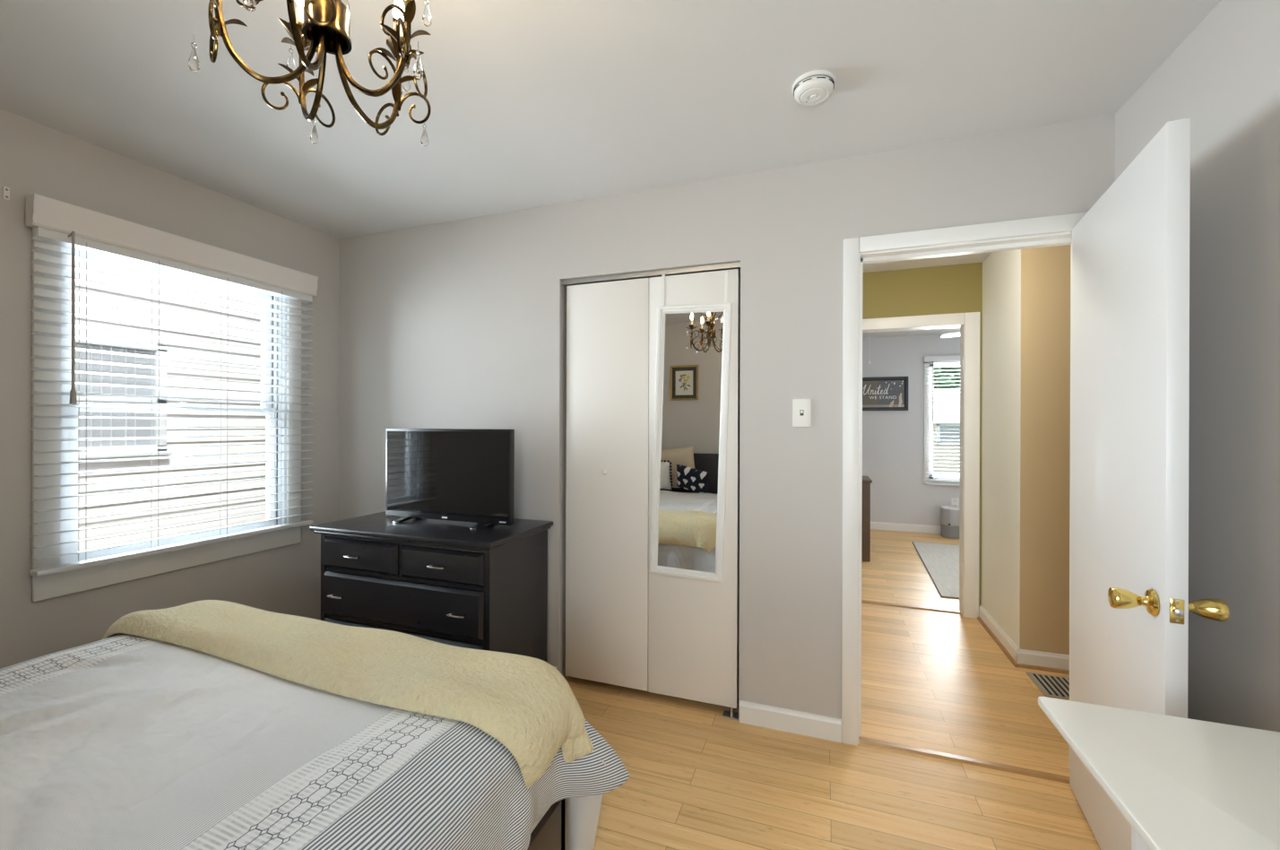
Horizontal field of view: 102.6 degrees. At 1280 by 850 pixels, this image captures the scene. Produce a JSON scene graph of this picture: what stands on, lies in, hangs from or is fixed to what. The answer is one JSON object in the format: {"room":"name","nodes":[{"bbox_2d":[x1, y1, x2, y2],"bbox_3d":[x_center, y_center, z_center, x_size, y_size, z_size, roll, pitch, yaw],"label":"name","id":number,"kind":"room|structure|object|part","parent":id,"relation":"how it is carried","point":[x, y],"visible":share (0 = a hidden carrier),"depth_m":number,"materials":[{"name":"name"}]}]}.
{"room":"bedroom","nodes":[
{"label":"bedroom","id":0,"kind":"room"},
{"bbox_2d":[0,108,339,668],"bbox_3d":[-2.403,0.092,1.665,0.120,2.440,3.340,0,0,20],"label":"wall","id":1,"kind":"structure","parent":0,"point":[36,158],"depth_m":2.15,"materials":[{"name":"beige paint"}]},
{"bbox_2d":[2,186,9,200],"bbox_3d":[-2.270,-0.830,1.836,0.008,0.046,0.016,0,0,20],"label":"curtain bracket","id":2,"kind":"object","parent":1,"relation":"attached to","point":[5,190],"visible":1,"depth_m":1.83,"materials":[{"name":"white plastic"}]},
{"bbox_2d":[31,227,301,601],"bbox_3d":[-2.129,-0.071,2.400,0.138,1.452,1.030,0,0,20],"label":"window","id":3,"kind":"structure","parent":1,"relation":"in","point":[47,586],"depth_m":2.10,"materials":[{"name":"white paint"}]},
{"bbox_3d":[-2.162,-0.387,2.412,0.034,0.656,0.822,0,0,20],"label":"sash","id":4,"kind":"part","parent":3,"relation":"part of","materials":[{"name":"white plastic"}]},
{"bbox_2d":[25,193,318,576],"bbox_3d":[-2.021,-0.142,2.377,0.084,1.390,1.104,0,0,20],"label":"window blind","id":5,"kind":"object","parent":3,"relation":"attached to","point":[54,221],"visible":1,"depth_m":2.19,"materials":[{"name":"white plastic"}]},
{"bbox_3d":[-2.171,-0.085,1.996,0.051,1.245,0.002,0,0,20],"label":"ladder cord","id":6,"kind":"part","parent":5,"relation":"part of","materials":[{"name":"white fabric"}]},
{"bbox_3d":[-2.094,-0.084,2.212,0.051,1.245,0.002,0,0,20],"label":"ladder cord","id":7,"kind":"part","parent":5,"relation":"part of","materials":[{"name":"white fabric"}]},
{"bbox_3d":[-2.037,0.543,2.377,0.056,0.020,1.072,0,0,20],"label":"rail","id":8,"kind":"part","parent":5,"relation":"part of","materials":[{"name":"white"}]},
{"bbox_3d":[-2.002,-0.084,2.466,0.051,1.245,0.002,0,0,20],"label":"ladder cord","id":9,"kind":"part","parent":5,"relation":"part of","materials":[{"name":"white fabric"}]},
{"bbox_3d":[-1.915,-0.084,2.711,0.051,1.245,0.002,0,0,20],"label":"ladder cord","id":10,"kind":"part","parent":5,"relation":"part of","materials":[{"name":"white fabric"}]},
{"bbox_3d":[-2.126,0.229,2.399,0.034,0.640,0.822,0,0,20],"label":"sash","id":11,"kind":"part","parent":3,"relation":"part of","materials":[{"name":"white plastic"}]},
{"bbox_2d":[0,0,1221,337],"bbox_3d":[1.104,-1.188,2.988,5.860,0.140,8.240,0,0,20],"label":"ceiling","id":12,"kind":"structure","parent":0,"point":[533,103],"depth_m":1.70,"materials":[{"name":"paint"}]},
{"bbox_2d":[188,0,431,147],"bbox_3d":[-0.550,-0.851,0.916,0.388,0.541,0.382,0,0,20],"label":"chandelier","id":13,"kind":"object","parent":12,"relation":"hanging from","point":[324,26],"visible":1,"depth_m":0.90,"materials":[{"name":"gold metal"}]},
{"bbox_3d":[-0.630,-0.669,0.869,0.143,0.181,0.010,0,0,-30],"label":"arm","id":14,"kind":"part","parent":13,"relation":"part of","materials":[{"name":"gold metal"}]},
{"bbox_3d":[-0.669,-0.854,1.013,0.022,0.062,0.022,0,0,42],"label":"bulb","id":15,"kind":"part","parent":13,"relation":"part of","materials":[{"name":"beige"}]},
{"bbox_3d":[-0.539,-0.669,0.829,0.010,0.181,0.144,0,0,-12],"label":"arm","id":16,"kind":"part","parent":13,"relation":"part of","materials":[{"name":"gold metal"}]},
{"bbox_3d":[-0.620,-0.669,0.969,0.143,0.181,0.010,0,0,42],"label":"arm","id":17,"kind":"part","parent":13,"relation":"part of","materials":[{"name":"gold metal"}]},
{"bbox_3d":[-0.522,-0.669,0.990,0.010,0.181,0.143,0,0,24],"label":"arm","id":18,"kind":"part","parent":13,"relation":"part of","materials":[{"name":"gold metal"}]},
{"bbox_3d":[-0.472,-0.669,0.903,0.144,0.181,0.010,0,0,6],"label":"arm","id":19,"kind":"part","parent":13,"relation":"part of","materials":[{"name":"gold metal"}]},
{"bbox_3d":[-0.494,-0.853,1.050,0.022,0.062,0.022,0,0,24],"label":"bulb","id":20,"kind":"part","parent":13,"relation":"part of","materials":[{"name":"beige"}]},
{"bbox_2d":[792,69,835,105],"bbox_3d":[0.570,-1.097,1.682,0.136,0.043,0.136,0,0,20],"label":"smoke detector","id":21,"kind":"object","parent":12,"relation":"attached to","point":[815,90],"visible":1,"depth_m":1.65,"materials":[{"name":"white plastic"}]},
{"bbox_2d":[940,331,959,337],"bbox_3d":[3.538,-0.985,4.836,1.235,0.253,1.277,0,0,20],"label":"ceiling light","id":22,"kind":"object","parent":12,"relation":"hanging from","point":[954,333],"visible":0.02,"depth_m":4.98,"materials":[{"name":"white plastic"}]},
{"bbox_2d":[338,113,1115,720],"bbox_3d":[0.831,0.102,2.209,5.600,2.440,0.110,0,0,20],"label":"wall","id":23,"kind":"structure","parent":0,"point":[458,324],"depth_m":2.28,"materials":[{"name":"beige paint"}]},
{"bbox_2d":[562,261,740,286],"bbox_3d":[0.035,-0.726,2.481,0.905,0.022,0.040,0,0,20],"label":"trim","id":24,"kind":"structure","parent":23,"relation":"attached to","point":[730,265],"depth_m":2.45,"materials":[{"name":"white wood"}]},
{"bbox_2d":[565,268,739,719],"bbox_3d":[0.037,0.306,2.456,0.880,2.026,0.062,0,0,20],"label":"door","id":25,"kind":"structure","parent":23,"relation":"in","point":[627,625],"depth_m":2.49,"materials":[{"name":"beige laminate"}]},
{"bbox_3d":[-0.170,0.229,2.516,0.029,0.029,0.034,0,0,20],"label":"knob","id":26,"kind":"part","parent":25,"relation":"part of","materials":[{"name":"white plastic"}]},
{"bbox_3d":[-0.164,0.285,2.545,0.441,1.984,0.030,0,0,20],"label":"panel","id":27,"kind":"part","parent":25,"relation":"part of","materials":[{"name":"beige laminate"}]},
{"bbox_2d":[649,269,732,582],"bbox_3d":[0.230,0.000,2.376,0.385,1.425,0.020,0,0,20],"label":"wall mirror","id":28,"kind":"object","parent":25,"relation":"attached to","point":[692,376],"visible":1,"depth_m":2.38,"materials":[{"name":"white paint"}]},
{"bbox_2d":[657,311,723,572],"bbox_3d":[0.232,0.076,2.382,0.320,1.208,0.004,0,0,20],"label":"mirror glass","id":29,"kind":"object","parent":28,"relation":"attached to","point":[690,344],"depth_m":2.38,"materials":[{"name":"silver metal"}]},
{"bbox_3d":[0.246,0.287,2.398,0.424,1.986,0.030,0,0,20],"label":"panel","id":30,"kind":"part","parent":25,"relation":"part of","materials":[{"name":"beige laminate"}]},
{"bbox_2d":[739,700,841,742],"bbox_3d":[0.643,1.276,2.211,0.423,0.092,0.013,0,0,20],"label":"baseboard","id":31,"kind":"structure","parent":23,"relation":"attached to","point":[816,725],"depth_m":2.20,"materials":[{"name":"white paint"}]},
{"bbox_2d":[792,398,811,426],"bbox_3d":[0.692,-0.052,2.191,0.076,0.121,0.019,0,0,20],"label":"light switch","id":32,"kind":"object","parent":23,"relation":"attached to","point":[801,408],"visible":1,"depth_m":2.19,"materials":[{"name":"white plastic"}]},
{"bbox_2d":[858,735,1069,783],"bbox_3d":[1.272,1.319,2.024,0.751,0.010,0.040,0,0,20],"label":"trim","id":33,"kind":"structure","parent":23,"relation":"attached to","point":[1033,773],"depth_m":2.01,"materials":[{"name":"brown wood"}]},
{"bbox_2d":[841,211,1087,768],"bbox_3d":[1.287,0.276,2.046,0.894,2.096,0.142,0,0,20],"label":"trim","id":34,"kind":"structure","parent":23,"relation":"attached to","point":[1054,230],"depth_m":2.11,"materials":[{"name":"white paint"}]},
{"bbox_2d":[737,269,740,648],"bbox_3d":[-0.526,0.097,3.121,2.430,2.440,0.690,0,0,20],"label":"door frame","id":35,"kind":"structure","parent":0,"point":[739,270],"depth_m":3.02,"materials":[{"name":"beige paint"}]},
{"bbox_2d":[565,528,1100,849],"bbox_3d":[1.096,1.352,2.990,5.860,0.060,8.240,0,0,20],"label":"floor","id":36,"kind":"structure","parent":0,"point":[699,778],"depth_m":2.02,"materials":[{"name":"brown wood"}]},
{"bbox_2d":[309,510,553,661],"bbox_3d":[-1.007,0.899,2.505,1.022,0.834,0.530,0,0,20],"label":"dresser","id":37,"kind":"object","parent":36,"relation":"on","point":[446,582],"visible":0.68,"depth_m":2.30,"materials":[{"name":"black paint"}]},
{"bbox_3d":[-1.421,0.800,2.389,0.091,0.010,0.031,0,0,20],"label":"handle","id":38,"kind":"part","parent":37,"relation":"part of","materials":[{"name":"silver metal"}]},
{"bbox_3d":[-1.326,0.606,2.355,0.091,0.010,0.031,0,0,20],"label":"handle","id":39,"kind":"part","parent":37,"relation":"part of","materials":[{"name":"silver metal"}]},
{"bbox_3d":[-1.298,0.606,2.377,0.444,0.138,0.032,0,0,20],"label":"drawer","id":40,"kind":"part","parent":37,"relation":"part of","materials":[{"name":"black paint"}]},
{"bbox_3d":[-1.083,1.024,2.299,0.905,0.197,0.032,0,0,20],"label":"drawer","id":41,"kind":"part","parent":37,"relation":"part of","materials":[{"name":"black paint"}]},
{"bbox_3d":[-1.082,0.801,2.299,0.905,0.202,0.032,0,0,20],"label":"drawer","id":42,"kind":"part","parent":37,"relation":"part of","materials":[{"name":"black paint"}]},
{"bbox_3d":[-0.872,0.608,2.192,0.091,0.010,0.031,0,0,20],"label":"handle","id":43,"kind":"part","parent":37,"relation":"part of","materials":[{"name":"silver metal"}]},
{"bbox_3d":[-0.861,0.608,2.220,0.437,0.138,0.032,0,0,20],"label":"drawer","id":44,"kind":"part","parent":37,"relation":"part of","materials":[{"name":"black paint"}]},
{"bbox_2d":[385,428,514,529],"bbox_3d":[-0.949,0.250,2.525,0.753,0.464,0.198,0,0,20],"label":"television","id":45,"kind":"object","parent":37,"relation":"on","point":[451,474],"visible":1,"depth_m":2.49,"materials":[{"name":"black plastic"}]},
{"bbox_3d":[-0.774,0.802,2.156,0.091,0.010,0.031,0,0,20],"label":"handle","id":46,"kind":"part","parent":37,"relation":"part of","materials":[{"name":"silver metal"}]},
{"bbox_2d":[527,798,565,849],"bbox_3d":[-1.278,0.809,0.720,1.560,1.015,2.058,0,0,20],"label":"bed","id":47,"kind":"object","parent":36,"relation":"on","point":[549,834],"visible":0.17,"depth_m":1.36,"materials":[{"name":"wood"}]},
{"bbox_2d":[531,807,549,831],"bbox_3d":[-1.269,0.885,0.747,1.520,0.336,2.000,0,0,20],"label":"mattress","id":48,"kind":"object","parent":47,"relation":"on","point":[543,814],"visible":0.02,"depth_m":1.31,"materials":[{"name":"white fabric"}]},
{"bbox_2d":[0,632,629,849],"bbox_3d":[-1.186,0.853,0.974,1.827,0.397,1.823,0,0,20],"label":"comforter","id":49,"kind":"object","parent":48,"relation":"on","point":[122,741],"visible":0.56,"depth_m":1.05,"materials":[{"name":"fabric"}]},
{"bbox_2d":[101,599,593,787],"bbox_3d":[-0.957,0.768,1.562,1.672,0.301,0.414,0,0,20],"label":"throw blanket","id":50,"kind":"object","parent":49,"relation":"on","point":[524,703],"visible":0.99,"depth_m":1.36,"materials":[{"name":"yellow fabric"}]},
{"bbox_2d":[564,759,605,849],"bbox_3d":[-0.241,1.106,1.510,0.340,0.372,0.105,0,0,20],"label":"sheet","id":51,"kind":"object","parent":48,"relation":"hanging from","point":[582,813],"visible":0.25,"depth_m":1.49,"materials":[{"name":"white fabric"}]},
{"bbox_3d":[-0.937,1.107,1.675,1.540,0.160,0.030,0,0,20],"label":"rail","id":52,"kind":"part","parent":47,"relation":"part of","materials":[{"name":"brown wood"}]},
{"bbox_2d":[861,475,872,561],"bbox_3d":[1.896,0.930,5.348,0.920,0.787,0.530,0,0,20],"label":"dresser","id":53,"kind":"object","parent":36,"relation":"on","point":[866,480],"visible":0.18,"depth_m":4.97,"materials":[{"name":"brown wood"}]},
{"bbox_2d":[912,541,959,598],"bbox_3d":[3.269,1.322,4.653,1.313,0.012,2.018,0,0,20],"label":"rug","id":54,"kind":"object","parent":36,"relation":"on","point":[940,560],"visible":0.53,"depth_m":4.84,"materials":[{"name":"grey carpet"}]},
{"bbox_2d":[940,505,959,538],"bbox_3d":[3.698,1.151,6.078,0.226,0.354,0.226,0,0,20],"label":"air purifier","id":55,"kind":"object","parent":36,"relation":"on","point":[949,514],"visible":0.8,"depth_m":6.00,"materials":[{"name":"grey plastic"}]},
{"bbox_2d":[940,523,959,538],"bbox_3d":[3.697,1.252,6.078,0.224,0.152,0.224,0,0,20],"label":"grille","id":56,"kind":"object","parent":55,"relation":"attached to","point":[951,531],"depth_m":5.99,"materials":[{"name":"grey plastic"}]},
{"bbox_2d":[1025,671,1069,699],"bbox_3d":[2.165,1.321,2.572,0.305,0.009,0.255,0,0,20],"label":"floor vent","id":57,"kind":"object","parent":36,"relation":"in","point":[1051,686],"visible":0.41,"depth_m":2.60,"materials":[{"name":"silver metal"}]},
{"bbox_2d":[1037,696,1279,849],"bbox_3d":[0.882,0.948,0.412,0.565,0.750,1.243,0,0,20],"label":"desk","id":58,"kind":"object","parent":36,"relation":"on","point":[1179,782],"visible":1,"depth_m":0.84,"materials":[{"name":"white laminate"}]},
{"bbox_3d":[0.985,0.957,0.683,0.514,0.733,0.018,0,0,20],"label":"panel","id":59,"kind":"part","parent":58,"relation":"part of","materials":[{"name":"white paint"}]},
{"bbox_3d":[0.670,0.712,0.560,0.016,0.221,0.418,0,0,20],"label":"drawer","id":60,"kind":"part","parent":58,"relation":"part of","materials":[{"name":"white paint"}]},
{"bbox_2d":[862,334,959,525],"bbox_3d":[2.937,0.106,6.599,4.600,2.440,0.120,0,0,20],"label":"wall","id":61,"kind":"structure","parent":0,"point":[892,440],"depth_m":6.41,"materials":[{"name":"grey paint"}]},
{"bbox_2d":[862,376,908,410],"bbox_3d":[3.066,-0.392,6.474,0.579,0.425,0.028,0,0,20],"label":"wall sign","id":62,"kind":"object","parent":61,"relation":"attached to","point":[885,393],"visible":1,"depth_m":6.46,"materials":[{"name":"black plastic"}]},
{"bbox_2d":[870,521,940,533],"bbox_3d":[2.723,1.278,6.604,4.200,0.095,0.013,0,0,20],"label":"baseboard","id":63,"kind":"structure","parent":61,"relation":"attached to","point":[877,525],"depth_m":6.38,"materials":[{"name":"white paint"}]},
{"bbox_2d":[923,361,959,484],"bbox_3d":[3.967,-0.043,6.209,0.950,1.555,0.118,0,0,20],"label":"window","id":64,"kind":"structure","parent":61,"relation":"in","point":[928,445],"depth_m":6.31,"materials":[{"name":"white paint"}]},
{"bbox_2d":[923,354,959,485],"bbox_3d":[3.935,-0.053,6.120,0.970,1.565,0.074,0,0,20],"label":"window blind","id":65,"kind":"object","parent":64,"relation":"attached to","point":[953,358],"visible":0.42,"depth_m":6.21,"materials":[{"name":"white plastic"}]},
{"bbox_3d":[3.934,0.717,6.124,0.930,0.025,0.052,0,0,20],"label":"rail","id":66,"kind":"part","parent":65,"relation":"part of","materials":[{"name":"white plastic"}]},
{"bbox_2d":[951,498,959,506],"bbox_3d":[3.821,0.949,6.212,0.080,0.120,0.010,0,0,20],"label":"wall outlet","id":67,"kind":"object","parent":61,"relation":"attached to","point":[955,502],"visible":0.77,"depth_m":6.21,"materials":[{"name":"white plastic"}]},
{"bbox_2d":[862,262,982,606],"bbox_3d":[1.769,0.104,3.742,1.470,2.440,0.050,0,0,20],"label":"wall","id":68,"kind":"structure","parent":0,"point":[953,289],"depth_m":3.62,"materials":[{"name":"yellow paint"}]},
{"bbox_2d":[861,599,960,614],"bbox_3d":[1.901,1.320,3.750,0.768,0.009,0.055,0,0,20],"label":"trim","id":69,"kind":"structure","parent":68,"relation":"attached to","point":[862,601],"depth_m":3.71,"materials":[{"name":"brown wood"}]},
{"bbox_2d":[1019,244,1071,655],"bbox_3d":[2.961,0.108,2.544,1.816,2.440,0.060,0,0,20],"label":"wall","id":70,"kind":"structure","parent":0,"point":[1045,272],"depth_m":2.78,"materials":[{"name":"beige paint"}]},
{"bbox_2d":[977,615,1069,674],"bbox_3d":[3.052,1.321,2.852,1.846,0.016,0.759,0,0,20],"label":"trim","id":71,"kind":"structure","parent":70,"relation":"attached to","point":[1005,651],"depth_m":2.82,"materials":[{"name":"brown wood"}]},
{"bbox_2d":[1016,648,1069,669],"bbox_3d":[2.939,1.282,2.513,1.830,0.092,0.013,0,0,20],"label":"baseboard","id":72,"kind":"structure","parent":70,"relation":"attached to","point":[1044,659],"depth_m":2.78,"materials":[{"name":"white paint"}]},
{"bbox_2d":[981,0,1279,732],"bbox_3d":[1.523,0.105,1.143,0.136,2.440,5.010,0,0,20],"label":"wall","id":73,"kind":"structure","parent":0,"point":[1224,75],"depth_m":1.34,"materials":[{"name":"beige paint"}]},
{"bbox_2d":[978,605,1020,662],"bbox_3d":[2.208,1.280,3.166,0.013,0.092,0.738,0,0,20],"label":"baseboard","id":74,"kind":"structure","parent":73,"relation":"attached to","point":[992,625],"depth_m":3.11,"materials":[{"name":"white paint"}]},
{"bbox_2d":[1069,117,1229,849],"bbox_3d":[1.424,0.300,1.530,0.207,2.028,0.771,0,0,27],"label":"door","id":75,"kind":"structure","parent":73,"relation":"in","point":[1130,606],"depth_m":1.38,"materials":[{"name":"white paint"}]},
{"bbox_3d":[1.227,0.436,1.278,0.084,0.066,0.066,0,0,27],"label":"knob","id":76,"kind":"part","parent":75,"relation":"part of","materials":[{"name":"gold metal"}]},
{"bbox_3d":[1.256,0.436,1.198,0.025,0.057,0.002,0,0,27],"label":"latch plate","id":77,"kind":"part","parent":75,"relation":"part of","materials":[{"name":"gold metal"}]},
{"bbox_3d":[1.337,0.436,1.222,0.084,0.066,0.066,0,0,27],"label":"knob","id":78,"kind":"part","parent":75,"relation":"part of","materials":[{"name":"gold metal"}]},
{"label":"outside","id":79,"kind":"structure","parent":0,"visible":0},
{"bbox_3d":[1.743,1.732,7.135,32.000,0.020,38.000,0,0,20],"label":"ground","id":80,"kind":"structure","parent":79,"visible":0},
{"bbox_2d":[75,260,266,551],"bbox_3d":[-3.760,-0.757,4.330,0.220,4.928,11.000,0,0,20],"label":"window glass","id":81,"kind":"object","parent":80,"relation":"on","point":[85,523],"visible":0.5,"depth_m":4.09,"materials":[{"name":"white"}]},
{"bbox_2d":[89,344,136,446],"bbox_3d":[-3.895,-0.211,3.788,0.028,0.735,0.258,0,0,20],"label":"window","id":82,"kind":"structure","parent":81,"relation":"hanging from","point":[96,378],"depth_m":3.78,"materials":[{"name":"white glass"}]},
{"bbox_3d":[-3.970,-0.211,3.588,0.005,0.755,0.942,0,0,20],"label":"pane","id":83,"kind":"part","parent":81,"relation":"part of","materials":[{"name":"grey"}]},
{"bbox_2d":[933,389,959,475],"bbox_3d":[6.492,0.459,10.584,4.600,2.550,2.300,0,0,20],"label":"shed","id":84,"kind":"object","parent":80,"relation":"on","point":[946,440],"visible":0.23,"depth_m":9.89,"materials":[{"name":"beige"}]},
{"bbox_3d":[6.078,0.178,9.799,0.650,0.350,0.007,0,0,20],"label":"pane","id":85,"kind":"part","parent":84,"relation":"part of","materials":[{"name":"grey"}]},
{"bbox_2d":[933,366,959,389],"bbox_3d":[7.271,-0.707,14.737,4.715,4.909,4.642,0,0,20],"label":"tree","id":86,"kind":"object","parent":80,"relation":"on","point":[947,370],"visible":0.02,"depth_m":12.66,"materials":[{"name":"green plant"}]},
{"bbox_3d":[1.913,0.104,3.744,4.600,2.440,0.050,0,0,20],"label":"wall","id":87,"kind":"structure","parent":0,"visible":0},
{"bbox_2d":[862,311,980,618],"bbox_3d":[1.899,0.274,3.722,0.946,2.100,0.132,0,0,20],"label":"trim","id":88,"kind":"structure","parent":87,"relation":"attached to","point":[968,324],"depth_m":3.53,"materials":[{"name":"white paint"}]}
]}

